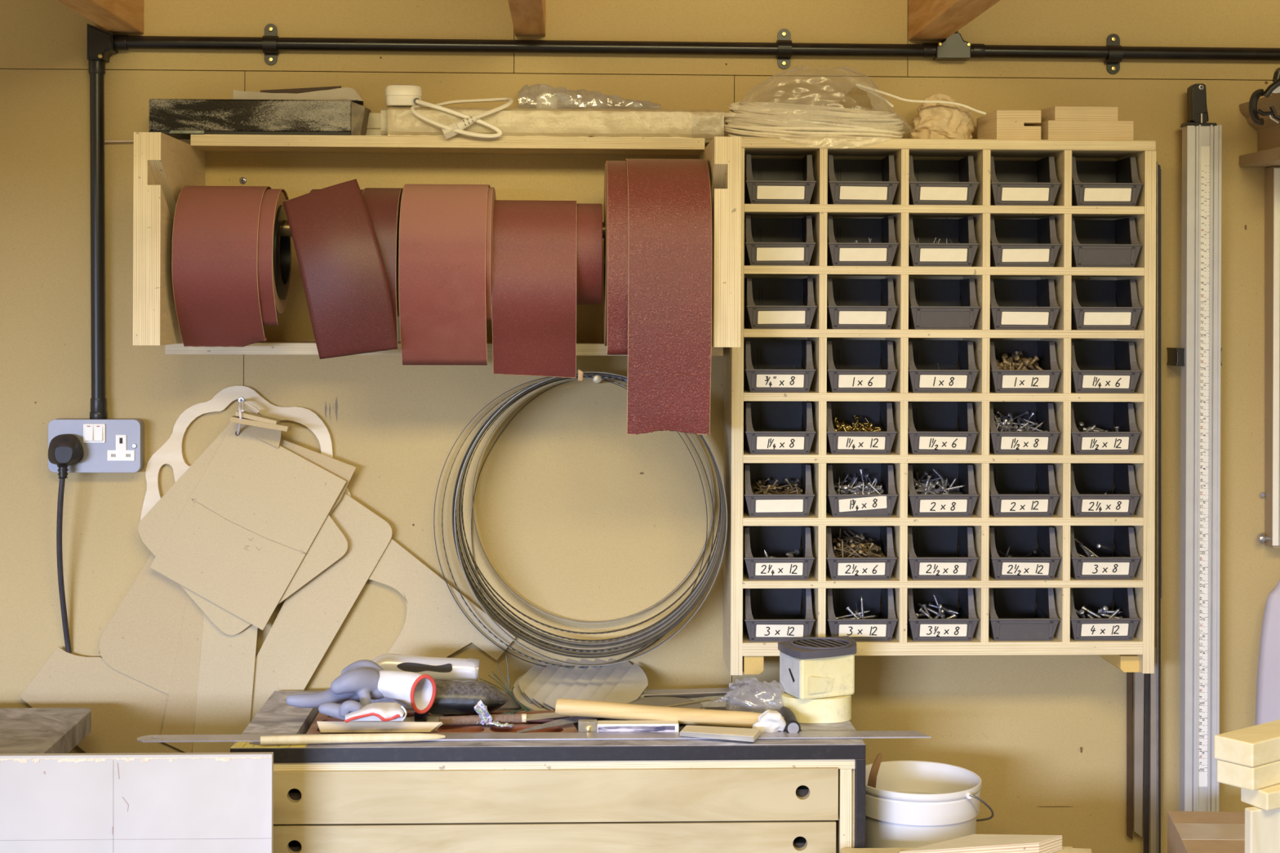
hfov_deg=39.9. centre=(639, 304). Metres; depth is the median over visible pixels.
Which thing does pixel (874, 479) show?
screw
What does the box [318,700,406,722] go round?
glove
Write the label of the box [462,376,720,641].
loop
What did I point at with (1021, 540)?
storage bin
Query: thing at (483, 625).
loop
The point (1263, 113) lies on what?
bar clamp
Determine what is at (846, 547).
screw
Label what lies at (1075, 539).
screw
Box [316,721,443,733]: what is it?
board
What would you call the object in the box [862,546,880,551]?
screw
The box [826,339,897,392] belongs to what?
storage bin
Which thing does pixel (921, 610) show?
screw
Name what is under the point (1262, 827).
timber offcut
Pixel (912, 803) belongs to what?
bucket
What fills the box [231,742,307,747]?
wooden strip
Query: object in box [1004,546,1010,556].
screw
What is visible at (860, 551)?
screw
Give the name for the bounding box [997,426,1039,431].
heap
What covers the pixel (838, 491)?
screw
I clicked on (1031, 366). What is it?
screw
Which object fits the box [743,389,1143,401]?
shelf
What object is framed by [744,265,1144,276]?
shelf
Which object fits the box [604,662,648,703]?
sheet
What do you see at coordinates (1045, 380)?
storage bin
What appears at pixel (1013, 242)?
storage bin
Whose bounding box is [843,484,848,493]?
screw
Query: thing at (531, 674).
sheet
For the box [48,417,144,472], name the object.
wall socket
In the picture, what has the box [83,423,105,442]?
switch
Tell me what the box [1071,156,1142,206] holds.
storage bin
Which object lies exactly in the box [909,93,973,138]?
canvas bag
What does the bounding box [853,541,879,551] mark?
screw
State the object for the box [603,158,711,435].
roll
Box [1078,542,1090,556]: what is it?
screw
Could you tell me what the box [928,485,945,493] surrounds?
screw
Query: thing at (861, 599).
screw
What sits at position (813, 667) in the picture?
vent box
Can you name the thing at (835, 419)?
screw
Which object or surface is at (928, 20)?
ceiling beam
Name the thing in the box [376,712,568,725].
knife
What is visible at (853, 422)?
screw
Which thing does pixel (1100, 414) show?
storage bin
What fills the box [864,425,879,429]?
screw
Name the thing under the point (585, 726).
glass box
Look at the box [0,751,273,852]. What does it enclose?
panel
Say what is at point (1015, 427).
screw
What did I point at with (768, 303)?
storage bin
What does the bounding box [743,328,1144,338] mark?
shelf
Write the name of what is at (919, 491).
screw
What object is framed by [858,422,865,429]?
screw
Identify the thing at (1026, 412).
screw
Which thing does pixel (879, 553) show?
heap
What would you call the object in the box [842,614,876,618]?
screw
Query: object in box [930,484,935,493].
screw
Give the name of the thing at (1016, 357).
screw
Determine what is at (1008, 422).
screw
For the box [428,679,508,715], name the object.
pouch
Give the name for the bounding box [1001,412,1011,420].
screw
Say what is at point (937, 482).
screw
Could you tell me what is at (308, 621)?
fibreboard template
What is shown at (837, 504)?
storage bin
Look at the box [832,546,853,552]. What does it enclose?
screw
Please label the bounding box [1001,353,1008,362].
screw
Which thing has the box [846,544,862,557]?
screw
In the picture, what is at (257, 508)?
fibreboard template
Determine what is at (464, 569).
loop
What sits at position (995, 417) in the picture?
screw
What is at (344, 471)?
fibreboard template
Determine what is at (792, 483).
screw
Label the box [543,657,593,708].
sheet
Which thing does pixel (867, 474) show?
screw
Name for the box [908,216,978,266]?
storage bin
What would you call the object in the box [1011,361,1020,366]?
screw
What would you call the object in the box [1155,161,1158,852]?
metal bar
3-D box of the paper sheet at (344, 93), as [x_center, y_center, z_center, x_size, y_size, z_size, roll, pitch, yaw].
[-0.567,-0.346,2.915,0.225,0.023,0.069,0,0,-2]
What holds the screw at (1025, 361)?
in the storage bin at (1045, 380)
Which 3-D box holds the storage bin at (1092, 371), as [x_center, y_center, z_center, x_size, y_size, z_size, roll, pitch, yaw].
[0.761,0.103,2.946,0.115,0.084,0.130,0,0,-2]
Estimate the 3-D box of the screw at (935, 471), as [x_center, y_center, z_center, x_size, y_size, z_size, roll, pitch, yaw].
[0.511,0.294,2.973,0.037,0.036,0.008,0,0,-12]
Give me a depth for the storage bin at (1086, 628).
2.90 m
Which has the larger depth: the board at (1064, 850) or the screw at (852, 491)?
the screw at (852, 491)
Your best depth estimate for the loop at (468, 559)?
2.91 m
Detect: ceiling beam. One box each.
[57,0,143,34]
[507,0,546,36]
[907,0,1000,40]
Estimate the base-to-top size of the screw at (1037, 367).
0.019 m
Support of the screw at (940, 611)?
in the storage bin at (962, 628)
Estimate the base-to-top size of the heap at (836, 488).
0.017 m
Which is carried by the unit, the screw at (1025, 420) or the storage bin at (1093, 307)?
the storage bin at (1093, 307)
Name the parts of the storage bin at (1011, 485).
panel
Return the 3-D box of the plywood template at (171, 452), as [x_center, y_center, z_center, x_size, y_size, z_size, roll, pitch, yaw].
[-0.662,0.281,2.970,0.353,0.289,0.009,0,0,-2]
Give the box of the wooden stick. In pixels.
[260,733,445,745]
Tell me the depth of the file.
2.83 m
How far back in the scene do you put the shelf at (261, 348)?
2.86 m
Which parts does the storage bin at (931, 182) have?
panel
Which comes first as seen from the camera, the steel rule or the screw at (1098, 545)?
the steel rule
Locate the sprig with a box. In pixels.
[479,655,531,715]
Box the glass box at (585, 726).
[577,719,597,732]
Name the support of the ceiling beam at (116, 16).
attached to the wall
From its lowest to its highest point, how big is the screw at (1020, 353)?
0.016 m
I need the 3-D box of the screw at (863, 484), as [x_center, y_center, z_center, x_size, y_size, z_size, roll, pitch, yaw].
[0.365,0.309,2.901,0.008,0.039,0.023,0,0,9]
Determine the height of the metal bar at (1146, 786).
0.400 m
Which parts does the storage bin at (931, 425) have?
panel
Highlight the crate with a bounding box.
[840,846,1072,852]
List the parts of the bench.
drawer, drawer, rail, flat steel strip, panel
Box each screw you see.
[237,396,244,402]
[592,374,601,383]
[751,477,769,488]
[754,488,771,493]
[760,484,781,488]
[764,484,771,493]
[764,550,768,557]
[772,485,778,493]
[778,484,791,490]
[784,477,800,489]
[785,478,796,493]
[785,549,799,555]
[787,553,794,557]
[831,537,838,543]
[832,417,838,427]
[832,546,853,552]
[833,483,850,488]
[834,422,840,429]
[835,544,858,557]
[835,546,848,555]
[835,610,870,618]
[836,484,854,489]
[836,542,850,547]
[837,476,839,493]
[838,534,858,540]
[840,422,844,431]
[841,481,864,493]
[841,533,862,540]
[841,539,843,557]
[842,529,858,544]
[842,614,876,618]
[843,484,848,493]
[845,473,856,484]
[845,606,858,618]
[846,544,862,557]
[847,476,857,493]
[847,545,862,557]
[848,481,862,491]
[850,489,871,493]
[850,542,854,555]
[852,421,867,425]
[853,537,872,544]
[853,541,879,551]
[853,610,865,618]
[854,415,860,426]
[854,602,859,618]
[855,533,879,547]
[855,549,862,557]
[857,537,874,542]
[857,542,871,556]
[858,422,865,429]
[858,469,864,490]
[860,535,865,542]
[860,596,864,618]
[861,481,864,493]
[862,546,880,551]
[863,542,874,557]
[864,416,871,429]
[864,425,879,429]
[864,473,871,482]
[864,479,869,490]
[866,482,880,493]
[866,485,884,492]
[866,551,886,557]
[867,422,876,429]
[868,477,877,489]
[871,486,881,493]
[913,478,928,487]
[915,488,936,493]
[915,613,930,617]
[916,602,945,618]
[918,607,933,618]
[920,471,928,479]
[921,477,937,481]
[921,604,931,618]
[923,475,931,493]
[923,487,936,493]
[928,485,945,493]
[928,602,958,614]
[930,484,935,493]
[932,468,953,487]
[933,593,941,609]
[933,609,944,618]
[934,480,949,493]
[937,484,964,493]
[937,604,957,617]
[937,609,943,616]
[943,479,947,493]
[944,613,955,618]
[946,478,955,492]
[993,413,1003,431]
[996,550,1005,556]
[1000,419,1008,431]
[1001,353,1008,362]
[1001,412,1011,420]
[1002,359,1017,368]
[1002,363,1007,369]
[1004,417,1013,422]
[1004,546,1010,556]
[1005,420,1010,431]
[1006,424,1017,429]
[1010,422,1025,425]
[1011,350,1023,356]
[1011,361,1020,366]
[1013,355,1022,363]
[1013,410,1028,418]
[1016,361,1023,369]
[1017,417,1029,425]
[1020,417,1041,428]
[1022,358,1029,368]
[1022,549,1037,557]
[1023,362,1034,369]
[1024,422,1037,429]
[1026,355,1039,368]
[1026,412,1035,422]
[1027,426,1048,431]
[1028,421,1044,431]
[1034,364,1043,369]
[1074,537,1098,556]
[1077,422,1084,431]
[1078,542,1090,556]
[1078,608,1084,617]
[1080,547,1094,556]
[1081,605,1101,617]
[1083,426,1100,431]
[1084,426,1091,431]
[1094,427,1108,431]
[1096,543,1111,551]
[1097,605,1108,614]
[1097,608,1121,614]
[1100,613,1122,617]
[1107,608,1120,617]
[1114,426,1119,431]
[1259,492,1265,497]
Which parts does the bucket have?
wire handle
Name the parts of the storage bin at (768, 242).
panel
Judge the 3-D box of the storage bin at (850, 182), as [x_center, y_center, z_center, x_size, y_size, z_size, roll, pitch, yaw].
[0.362,-0.205,2.931,0.115,0.084,0.130,0,0,-2]
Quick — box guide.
[1166,83,1222,811]
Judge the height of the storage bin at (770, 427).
0.084 m
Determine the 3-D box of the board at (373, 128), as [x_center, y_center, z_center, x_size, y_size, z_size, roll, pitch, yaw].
[-0.150,-0.297,2.974,0.624,0.046,0.028,0,0,-2]
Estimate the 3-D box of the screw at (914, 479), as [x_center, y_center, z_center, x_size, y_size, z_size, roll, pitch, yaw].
[0.474,0.300,2.941,0.008,0.020,0.046,0,0,-43]
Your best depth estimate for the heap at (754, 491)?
2.97 m
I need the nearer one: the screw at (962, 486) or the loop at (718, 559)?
the loop at (718, 559)
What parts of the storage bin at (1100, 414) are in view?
panel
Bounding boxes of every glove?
[285,659,435,714]
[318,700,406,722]
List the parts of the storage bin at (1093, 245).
panel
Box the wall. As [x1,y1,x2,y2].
[0,0,1279,852]
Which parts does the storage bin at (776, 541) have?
panel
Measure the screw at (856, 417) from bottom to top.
0.030 m
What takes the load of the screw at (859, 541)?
in the storage bin at (837, 568)
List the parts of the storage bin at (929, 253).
panel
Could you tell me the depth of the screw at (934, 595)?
2.94 m
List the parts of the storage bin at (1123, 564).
panel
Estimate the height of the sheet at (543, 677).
0.052 m
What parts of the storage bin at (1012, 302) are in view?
panel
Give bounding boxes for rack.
[133,130,741,355]
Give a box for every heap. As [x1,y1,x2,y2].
[752,488,802,493]
[832,545,885,557]
[834,487,884,493]
[915,488,962,493]
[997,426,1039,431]
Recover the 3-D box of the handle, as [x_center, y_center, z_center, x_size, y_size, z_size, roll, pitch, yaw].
[0.370,0.746,2.789,0.028,0.073,0.004,0,0,-2]
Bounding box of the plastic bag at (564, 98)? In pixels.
[518,84,662,111]
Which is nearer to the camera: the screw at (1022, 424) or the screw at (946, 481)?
the screw at (946, 481)
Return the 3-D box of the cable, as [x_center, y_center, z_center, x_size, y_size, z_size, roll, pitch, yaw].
[-0.314,-0.314,2.887,0.212,0.093,0.083,0,0,5]
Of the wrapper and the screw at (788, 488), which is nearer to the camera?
the wrapper
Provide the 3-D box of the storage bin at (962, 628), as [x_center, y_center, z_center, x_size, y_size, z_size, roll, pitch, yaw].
[0.493,0.508,2.936,0.115,0.084,0.130,0,0,-2]
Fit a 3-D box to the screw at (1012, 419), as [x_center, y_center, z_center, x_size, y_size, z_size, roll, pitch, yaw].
[0.617,0.193,2.970,0.008,0.008,0.038,0,0,-19]
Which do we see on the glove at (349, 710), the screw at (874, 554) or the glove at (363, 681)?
the glove at (363, 681)
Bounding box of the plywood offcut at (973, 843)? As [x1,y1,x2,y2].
[899,834,1062,852]
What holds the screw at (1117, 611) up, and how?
in the storage bin at (1086, 628)
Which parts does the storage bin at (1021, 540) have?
panel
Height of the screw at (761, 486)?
0.008 m
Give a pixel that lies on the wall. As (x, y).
(584, 518)
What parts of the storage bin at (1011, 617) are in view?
panel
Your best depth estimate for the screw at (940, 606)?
2.93 m
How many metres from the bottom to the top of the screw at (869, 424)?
0.018 m
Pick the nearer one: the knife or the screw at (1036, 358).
the knife
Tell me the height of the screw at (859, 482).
0.014 m
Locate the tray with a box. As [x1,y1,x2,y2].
[306,710,601,733]
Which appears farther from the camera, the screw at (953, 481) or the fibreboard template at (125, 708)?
the fibreboard template at (125, 708)
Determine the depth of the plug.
2.90 m
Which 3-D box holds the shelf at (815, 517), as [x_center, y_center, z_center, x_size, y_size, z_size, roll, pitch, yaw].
[0.493,0.354,2.945,0.657,0.013,0.146,0,0,-2]
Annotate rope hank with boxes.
[720,83,986,138]
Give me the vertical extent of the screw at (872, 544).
0.037 m
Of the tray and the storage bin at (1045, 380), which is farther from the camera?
the storage bin at (1045, 380)
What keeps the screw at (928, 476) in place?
in the storage bin at (962, 504)
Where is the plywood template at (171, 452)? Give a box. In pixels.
[140,385,351,520]
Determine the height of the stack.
0.057 m
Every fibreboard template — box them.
[19,646,185,753]
[98,552,187,694]
[137,422,347,635]
[150,422,346,630]
[250,492,392,721]
[280,439,356,515]
[368,538,515,660]
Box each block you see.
[597,720,679,732]
[680,724,760,742]
[976,110,1040,139]
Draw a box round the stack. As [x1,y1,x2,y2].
[1035,106,1133,140]
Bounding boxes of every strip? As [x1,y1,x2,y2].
[161,594,204,752]
[192,613,257,752]
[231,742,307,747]
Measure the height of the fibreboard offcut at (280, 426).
0.024 m
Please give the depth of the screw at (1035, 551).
2.93 m
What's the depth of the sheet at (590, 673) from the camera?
2.92 m
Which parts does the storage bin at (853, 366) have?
panel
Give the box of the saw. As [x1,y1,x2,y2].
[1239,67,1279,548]
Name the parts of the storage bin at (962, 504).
panel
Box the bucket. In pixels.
[865,760,994,848]
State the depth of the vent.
2.75 m
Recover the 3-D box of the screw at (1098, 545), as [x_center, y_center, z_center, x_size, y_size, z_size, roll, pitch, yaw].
[0.779,0.407,2.956,0.008,0.018,0.065,0,0,31]
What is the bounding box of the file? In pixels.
[665,697,717,706]
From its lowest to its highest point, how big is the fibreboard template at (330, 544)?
0.361 m
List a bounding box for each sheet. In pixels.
[232,87,363,105]
[260,85,341,93]
[518,659,551,703]
[523,657,563,708]
[532,657,579,710]
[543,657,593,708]
[562,657,607,699]
[575,657,620,700]
[590,658,632,701]
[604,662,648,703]
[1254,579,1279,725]
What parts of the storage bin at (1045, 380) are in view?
panel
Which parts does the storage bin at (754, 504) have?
panel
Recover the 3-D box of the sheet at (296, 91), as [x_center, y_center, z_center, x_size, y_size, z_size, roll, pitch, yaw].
[-0.567,-0.353,2.947,0.135,0.026,0.004,0,0,-2]
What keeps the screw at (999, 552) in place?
in the storage bin at (1021, 540)
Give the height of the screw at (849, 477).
0.018 m
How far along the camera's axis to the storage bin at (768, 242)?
2.88 m
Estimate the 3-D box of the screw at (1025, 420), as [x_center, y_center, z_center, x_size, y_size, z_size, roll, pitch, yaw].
[0.657,0.199,2.958,0.037,0.016,0.008,0,0,36]
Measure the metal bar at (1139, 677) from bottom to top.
0.326 m
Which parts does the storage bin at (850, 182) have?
panel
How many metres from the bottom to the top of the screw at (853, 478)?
0.026 m
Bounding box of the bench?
[230,686,866,852]
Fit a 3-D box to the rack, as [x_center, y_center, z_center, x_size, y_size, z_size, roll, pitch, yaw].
[-0.310,-0.099,2.824,0.914,0.362,0.328,0,0,-2]
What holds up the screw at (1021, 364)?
on the heap
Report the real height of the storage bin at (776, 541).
0.084 m
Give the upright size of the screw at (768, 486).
0.026 m
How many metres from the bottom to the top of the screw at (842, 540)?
0.050 m
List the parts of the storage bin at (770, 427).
panel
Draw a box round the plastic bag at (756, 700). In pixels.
[711,679,785,713]
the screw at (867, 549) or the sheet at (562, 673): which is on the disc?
the sheet at (562, 673)
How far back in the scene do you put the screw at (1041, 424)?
2.93 m
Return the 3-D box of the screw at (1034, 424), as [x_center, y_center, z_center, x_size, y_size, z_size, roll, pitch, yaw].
[0.650,0.202,2.929,0.008,0.013,0.037,0,0,-15]
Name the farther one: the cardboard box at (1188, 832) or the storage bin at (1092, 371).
the storage bin at (1092, 371)
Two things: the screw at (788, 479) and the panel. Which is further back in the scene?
the screw at (788, 479)
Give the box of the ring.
[779,689,851,723]
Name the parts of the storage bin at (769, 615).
panel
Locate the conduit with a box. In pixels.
[87,23,1279,419]
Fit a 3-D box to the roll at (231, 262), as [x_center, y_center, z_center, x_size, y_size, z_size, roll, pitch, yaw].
[-0.636,-0.060,2.773,0.153,0.253,0.203,0,0,-2]
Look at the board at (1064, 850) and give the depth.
2.52 m
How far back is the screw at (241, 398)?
2.92 m
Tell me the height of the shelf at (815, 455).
0.013 m
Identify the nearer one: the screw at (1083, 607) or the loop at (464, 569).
the loop at (464, 569)
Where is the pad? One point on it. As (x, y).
(655, 700)
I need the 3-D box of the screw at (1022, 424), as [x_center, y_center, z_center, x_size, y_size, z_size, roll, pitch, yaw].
[0.629,0.201,2.965,0.038,0.009,0.008,0,0,4]
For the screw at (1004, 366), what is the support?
in the storage bin at (1045, 380)
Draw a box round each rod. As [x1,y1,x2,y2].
[104,139,133,142]
[172,219,605,238]
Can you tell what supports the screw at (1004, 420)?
in the storage bin at (1000, 442)
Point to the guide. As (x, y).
(1198, 357)
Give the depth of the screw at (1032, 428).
2.91 m
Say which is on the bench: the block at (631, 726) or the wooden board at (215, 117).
the block at (631, 726)
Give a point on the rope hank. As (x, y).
(749, 119)
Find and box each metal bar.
[1126,672,1133,839]
[1133,672,1144,837]
[1143,673,1149,852]
[1150,647,1156,852]
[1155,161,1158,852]
[1158,164,1160,852]
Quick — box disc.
[512,672,646,717]
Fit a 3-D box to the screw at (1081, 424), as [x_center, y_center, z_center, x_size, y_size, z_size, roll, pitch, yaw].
[0.739,0.207,2.957,0.009,0.023,0.025,0,0,0]
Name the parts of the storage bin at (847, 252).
panel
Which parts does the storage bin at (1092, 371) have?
panel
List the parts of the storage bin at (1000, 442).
panel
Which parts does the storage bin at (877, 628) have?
panel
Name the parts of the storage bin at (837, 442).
panel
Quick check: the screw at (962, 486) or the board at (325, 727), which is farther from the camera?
the screw at (962, 486)
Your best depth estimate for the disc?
2.87 m
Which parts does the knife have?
flat blade, handle, flat blade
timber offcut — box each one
[1213,719,1279,767]
[1217,760,1279,791]
[1240,782,1279,810]
[1244,806,1279,852]
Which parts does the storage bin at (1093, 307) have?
panel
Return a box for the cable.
[385,84,513,138]
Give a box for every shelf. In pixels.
[164,341,723,355]
[190,133,704,155]
[742,509,1143,525]
[742,570,1142,588]
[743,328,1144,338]
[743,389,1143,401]
[743,448,1143,463]
[744,204,1144,218]
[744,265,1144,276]
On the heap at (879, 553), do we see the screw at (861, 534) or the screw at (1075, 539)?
the screw at (861, 534)
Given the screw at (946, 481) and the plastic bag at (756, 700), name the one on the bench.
the plastic bag at (756, 700)
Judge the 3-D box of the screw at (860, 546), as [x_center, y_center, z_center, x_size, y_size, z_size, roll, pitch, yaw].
[0.346,0.411,2.900,0.041,0.035,0.008,0,0,23]
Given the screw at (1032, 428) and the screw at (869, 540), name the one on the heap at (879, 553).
the screw at (869, 540)
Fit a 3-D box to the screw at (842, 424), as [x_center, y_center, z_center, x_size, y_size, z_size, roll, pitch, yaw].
[0.337,0.206,2.906,0.010,0.025,0.023,0,0,27]
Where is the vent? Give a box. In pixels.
[777,635,856,659]
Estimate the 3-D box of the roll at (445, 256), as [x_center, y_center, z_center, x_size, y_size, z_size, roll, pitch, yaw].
[-0.301,-0.048,2.786,0.140,0.284,0.213,0,0,-2]
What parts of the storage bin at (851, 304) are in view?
panel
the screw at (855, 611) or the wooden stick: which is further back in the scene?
the screw at (855, 611)
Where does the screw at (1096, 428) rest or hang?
in the storage bin at (1100, 414)
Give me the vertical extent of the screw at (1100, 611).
0.010 m
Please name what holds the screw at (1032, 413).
in the storage bin at (1000, 442)
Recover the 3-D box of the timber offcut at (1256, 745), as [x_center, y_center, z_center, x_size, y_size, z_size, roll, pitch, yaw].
[0.772,0.528,2.137,0.181,0.028,0.052,0,0,-37]
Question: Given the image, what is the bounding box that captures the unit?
[722,137,1155,675]
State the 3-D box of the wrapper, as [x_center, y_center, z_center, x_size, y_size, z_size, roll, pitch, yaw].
[-0.225,0.628,2.705,0.061,0.040,0.023,0,0,-2]
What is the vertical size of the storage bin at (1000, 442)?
0.084 m
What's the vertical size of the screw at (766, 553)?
0.038 m
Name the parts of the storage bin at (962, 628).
panel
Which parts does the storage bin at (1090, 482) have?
panel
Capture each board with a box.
[0,707,91,753]
[148,98,370,139]
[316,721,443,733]
[365,112,733,143]
[380,106,724,140]
[1053,847,1091,852]
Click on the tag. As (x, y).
(272, 437)
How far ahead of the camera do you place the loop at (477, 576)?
2.93 m
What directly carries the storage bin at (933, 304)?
on the unit
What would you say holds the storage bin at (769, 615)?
on the unit
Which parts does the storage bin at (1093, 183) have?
panel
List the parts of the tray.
hacksaw strip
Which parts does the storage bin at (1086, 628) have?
panel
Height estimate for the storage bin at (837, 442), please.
0.084 m
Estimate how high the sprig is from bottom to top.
0.080 m
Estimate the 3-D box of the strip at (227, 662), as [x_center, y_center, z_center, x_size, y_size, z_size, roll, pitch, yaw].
[-0.695,0.605,2.950,0.109,0.319,0.004,0,0,-2]
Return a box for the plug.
[48,434,83,653]
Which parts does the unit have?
panel, panel, panel, panel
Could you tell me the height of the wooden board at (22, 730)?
0.891 m
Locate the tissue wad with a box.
[751,710,786,733]
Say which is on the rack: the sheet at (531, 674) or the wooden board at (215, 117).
the wooden board at (215, 117)
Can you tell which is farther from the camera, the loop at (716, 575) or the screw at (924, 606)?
the screw at (924, 606)
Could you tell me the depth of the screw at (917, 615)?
2.91 m
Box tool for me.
[371,653,479,681]
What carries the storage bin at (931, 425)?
on the unit
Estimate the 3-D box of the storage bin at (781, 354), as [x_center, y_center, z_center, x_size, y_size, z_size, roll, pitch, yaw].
[0.226,0.101,2.925,0.115,0.084,0.130,0,0,-2]
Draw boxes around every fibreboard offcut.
[229,415,292,431]
[235,410,280,424]
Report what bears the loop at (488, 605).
hanging from the screw at (597, 379)
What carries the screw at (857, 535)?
in the storage bin at (837, 568)
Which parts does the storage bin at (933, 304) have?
panel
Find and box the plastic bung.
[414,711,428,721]
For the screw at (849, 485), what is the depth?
2.92 m
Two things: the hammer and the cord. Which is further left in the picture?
the cord
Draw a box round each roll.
[171,186,291,346]
[283,178,403,359]
[398,183,496,365]
[491,200,602,381]
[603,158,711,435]
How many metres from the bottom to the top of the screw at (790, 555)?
0.012 m
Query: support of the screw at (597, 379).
attached to the wall
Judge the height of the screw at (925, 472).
0.037 m
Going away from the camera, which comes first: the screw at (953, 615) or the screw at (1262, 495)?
the screw at (953, 615)
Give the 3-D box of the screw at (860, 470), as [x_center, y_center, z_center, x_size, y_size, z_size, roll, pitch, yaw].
[0.375,0.295,2.959,0.008,0.038,0.025,0,0,-18]
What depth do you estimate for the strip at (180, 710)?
2.95 m
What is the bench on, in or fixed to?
on the floor
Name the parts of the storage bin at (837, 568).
panel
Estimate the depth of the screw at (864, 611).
2.93 m
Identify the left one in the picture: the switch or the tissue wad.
the switch
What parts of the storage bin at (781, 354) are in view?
panel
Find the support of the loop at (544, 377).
hanging from the screw at (597, 379)
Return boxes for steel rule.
[137,730,986,742]
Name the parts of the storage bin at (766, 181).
panel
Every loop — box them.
[433,377,707,666]
[441,377,714,667]
[452,373,725,657]
[453,371,727,666]
[453,373,724,655]
[454,373,724,653]
[455,374,724,651]
[457,374,723,648]
[458,375,723,646]
[459,384,722,644]
[461,376,720,634]
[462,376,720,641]
[471,377,577,604]
[471,377,713,623]
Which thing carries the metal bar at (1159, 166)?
attached to the wall
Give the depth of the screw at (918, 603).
2.93 m
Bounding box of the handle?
[866,752,882,787]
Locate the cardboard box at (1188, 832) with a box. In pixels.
[1167,810,1244,852]
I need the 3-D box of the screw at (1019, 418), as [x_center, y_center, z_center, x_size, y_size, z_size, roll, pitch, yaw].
[0.650,0.197,2.970,0.008,0.013,0.037,0,0,-24]
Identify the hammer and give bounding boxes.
[555,697,800,733]
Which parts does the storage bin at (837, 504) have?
panel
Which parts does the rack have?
panel, small strip, panel, panel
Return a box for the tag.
[240,424,281,448]
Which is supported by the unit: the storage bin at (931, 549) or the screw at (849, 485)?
the storage bin at (931, 549)
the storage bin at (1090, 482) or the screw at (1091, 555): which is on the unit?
the storage bin at (1090, 482)
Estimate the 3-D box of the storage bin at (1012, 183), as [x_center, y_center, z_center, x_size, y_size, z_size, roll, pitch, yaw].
[0.628,-0.204,2.943,0.115,0.084,0.130,0,0,-2]
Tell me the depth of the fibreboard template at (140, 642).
2.95 m
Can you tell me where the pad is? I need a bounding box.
[626,696,702,708]
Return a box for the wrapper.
[473,699,513,727]
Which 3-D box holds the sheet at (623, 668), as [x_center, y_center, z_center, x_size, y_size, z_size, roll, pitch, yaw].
[-0.040,0.627,2.899,0.039,0.051,0.204,0,0,18]
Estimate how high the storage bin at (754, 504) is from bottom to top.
0.084 m
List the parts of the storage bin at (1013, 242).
panel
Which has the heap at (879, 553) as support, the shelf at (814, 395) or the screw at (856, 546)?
the screw at (856, 546)
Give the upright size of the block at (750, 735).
0.012 m
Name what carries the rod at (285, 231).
in the rack
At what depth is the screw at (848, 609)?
2.92 m
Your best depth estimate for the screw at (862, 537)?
2.93 m
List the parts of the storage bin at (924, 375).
panel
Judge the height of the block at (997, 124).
0.050 m
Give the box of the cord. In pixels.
[236,400,259,435]
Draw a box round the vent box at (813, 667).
[777,635,856,700]
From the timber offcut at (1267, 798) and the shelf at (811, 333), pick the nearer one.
the timber offcut at (1267, 798)
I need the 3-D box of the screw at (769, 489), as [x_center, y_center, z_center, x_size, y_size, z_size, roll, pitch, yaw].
[0.202,0.306,2.907,0.008,0.010,0.040,0,0,41]
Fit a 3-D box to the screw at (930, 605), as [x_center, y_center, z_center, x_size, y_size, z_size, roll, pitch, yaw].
[0.507,0.508,2.947,0.009,0.014,0.060,0,0,-42]
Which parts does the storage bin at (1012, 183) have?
panel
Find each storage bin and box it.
[742,462,814,516]
[742,525,814,580]
[742,588,815,641]
[743,277,817,328]
[743,339,815,392]
[743,400,816,454]
[744,154,816,204]
[744,215,815,266]
[825,588,897,641]
[826,215,898,266]
[826,278,897,328]
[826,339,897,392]
[826,401,897,453]
[826,462,897,516]
[826,525,897,579]
[827,155,898,204]
[906,587,978,640]
[907,401,977,454]
[907,462,978,516]
[907,525,978,579]
[908,155,979,205]
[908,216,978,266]
[908,278,980,329]
[908,340,978,392]
[988,525,1061,579]
[988,587,1059,640]
[989,340,1061,392]
[989,401,1060,454]
[989,462,1060,516]
[990,155,1061,205]
[990,216,1061,266]
[990,279,1060,329]
[1070,463,1141,516]
[1070,525,1141,579]
[1070,587,1140,640]
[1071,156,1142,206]
[1071,217,1142,267]
[1071,279,1142,329]
[1071,340,1142,393]
[1071,401,1140,454]
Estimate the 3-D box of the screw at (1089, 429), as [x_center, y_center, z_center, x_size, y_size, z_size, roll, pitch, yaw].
[0.739,0.211,2.928,0.029,0.015,0.009,0,0,-41]
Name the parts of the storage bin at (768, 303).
panel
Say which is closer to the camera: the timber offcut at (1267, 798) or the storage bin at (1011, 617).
the timber offcut at (1267, 798)
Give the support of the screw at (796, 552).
in the storage bin at (776, 541)
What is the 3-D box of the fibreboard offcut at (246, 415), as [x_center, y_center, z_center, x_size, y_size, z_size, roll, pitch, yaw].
[-0.630,0.186,2.908,0.068,0.023,0.040,0,0,-2]
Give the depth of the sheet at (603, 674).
2.91 m
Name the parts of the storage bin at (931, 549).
panel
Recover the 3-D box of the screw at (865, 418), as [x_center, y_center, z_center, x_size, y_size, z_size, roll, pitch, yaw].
[0.388,0.201,2.974,0.010,0.024,0.024,0,0,-33]
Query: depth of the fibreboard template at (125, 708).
2.95 m
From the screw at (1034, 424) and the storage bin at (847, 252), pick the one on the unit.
the storage bin at (847, 252)

